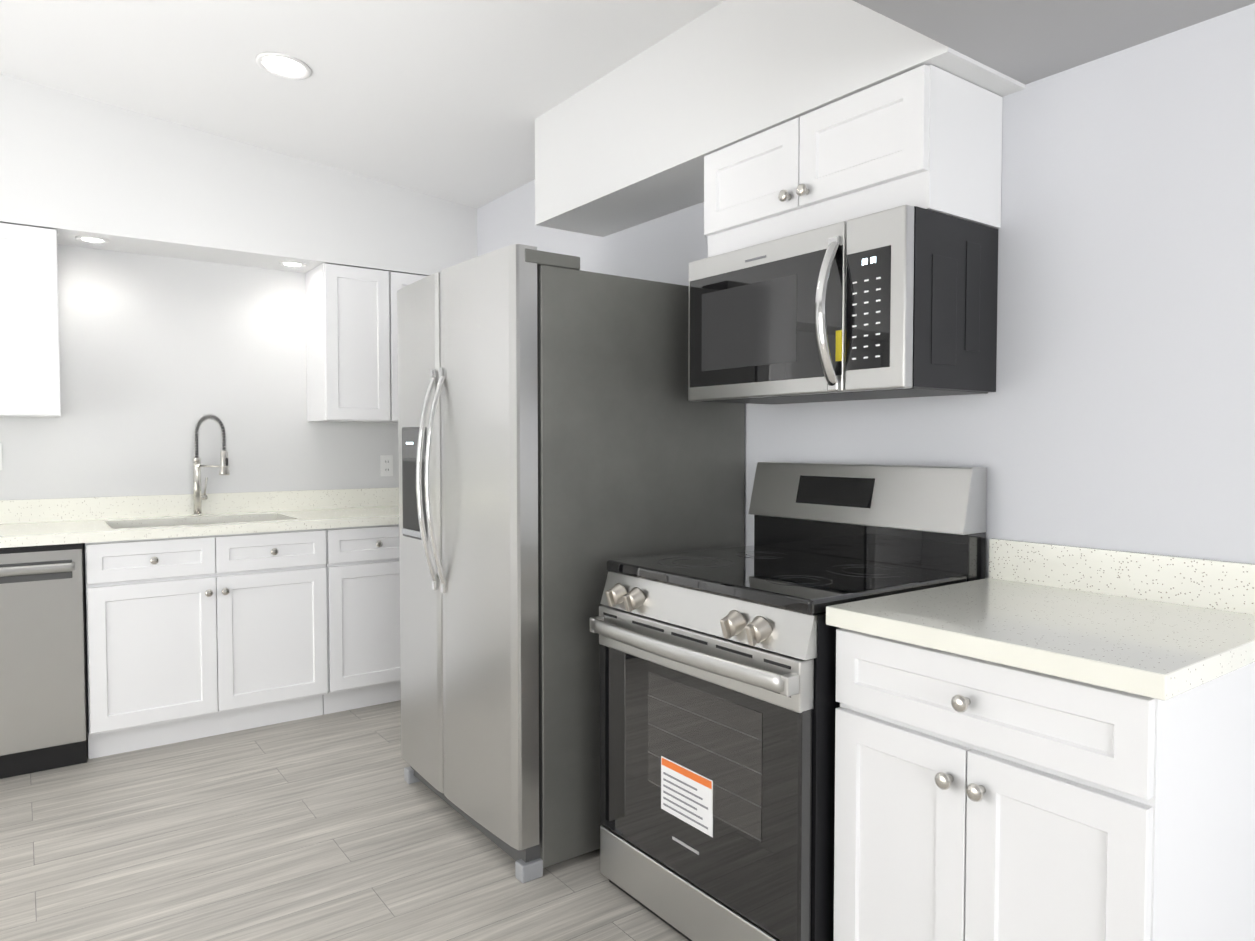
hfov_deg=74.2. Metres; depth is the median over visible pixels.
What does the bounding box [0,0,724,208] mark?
ceiling
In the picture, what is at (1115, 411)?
wall
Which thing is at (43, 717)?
dishwasher
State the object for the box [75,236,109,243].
recessed light
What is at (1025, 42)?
ceiling
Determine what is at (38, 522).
countertop
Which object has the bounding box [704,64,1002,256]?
upper cabinet
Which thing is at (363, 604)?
base cabinet
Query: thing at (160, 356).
wall
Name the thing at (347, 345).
upper cabinet
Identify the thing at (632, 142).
ceiling soffit
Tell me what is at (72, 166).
soffit
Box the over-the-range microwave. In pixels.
[688,205,997,403]
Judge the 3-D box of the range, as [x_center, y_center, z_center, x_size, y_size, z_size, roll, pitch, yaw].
[0.400,0.587,2.240,0.747,1.197,0.760,-1,2,-36]
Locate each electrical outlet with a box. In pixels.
[0,443,1,469]
[380,455,392,475]
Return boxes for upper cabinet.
[0,223,60,417]
[305,263,389,421]
[378,271,426,422]
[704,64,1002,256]
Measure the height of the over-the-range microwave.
0.415 m
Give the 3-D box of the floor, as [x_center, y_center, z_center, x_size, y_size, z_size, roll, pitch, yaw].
[-0.563,1.282,0.244,4.900,0.060,8.087,-1,2,-36]
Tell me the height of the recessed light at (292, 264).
0.008 m
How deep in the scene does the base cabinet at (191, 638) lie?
3.46 m
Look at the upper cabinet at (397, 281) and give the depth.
4.22 m
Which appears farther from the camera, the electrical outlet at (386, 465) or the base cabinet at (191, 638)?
the electrical outlet at (386, 465)
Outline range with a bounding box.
[590,462,986,940]
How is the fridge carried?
on the floor
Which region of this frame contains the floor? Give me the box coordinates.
[0,700,688,940]
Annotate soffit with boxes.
[0,74,477,275]
[535,0,1024,236]
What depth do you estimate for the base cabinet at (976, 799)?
1.46 m
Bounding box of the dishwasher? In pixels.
[0,543,86,778]
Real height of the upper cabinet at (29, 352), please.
0.758 m
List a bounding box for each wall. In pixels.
[0,244,398,499]
[477,3,1254,577]
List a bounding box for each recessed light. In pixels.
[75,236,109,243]
[255,52,311,79]
[279,261,305,266]
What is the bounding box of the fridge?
[397,244,744,882]
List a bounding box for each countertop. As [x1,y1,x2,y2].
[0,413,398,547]
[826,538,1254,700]
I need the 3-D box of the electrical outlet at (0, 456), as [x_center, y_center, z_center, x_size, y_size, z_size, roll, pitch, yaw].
[-2.697,-0.058,3.521,0.070,0.115,0.008,-1,2,-36]
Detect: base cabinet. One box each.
[83,529,327,758]
[323,524,400,714]
[834,628,1254,940]
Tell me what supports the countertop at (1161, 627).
on the base cabinet at (976, 799)
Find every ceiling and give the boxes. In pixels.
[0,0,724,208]
[853,0,1254,84]
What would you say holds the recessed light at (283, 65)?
in the ceiling at (451, 100)

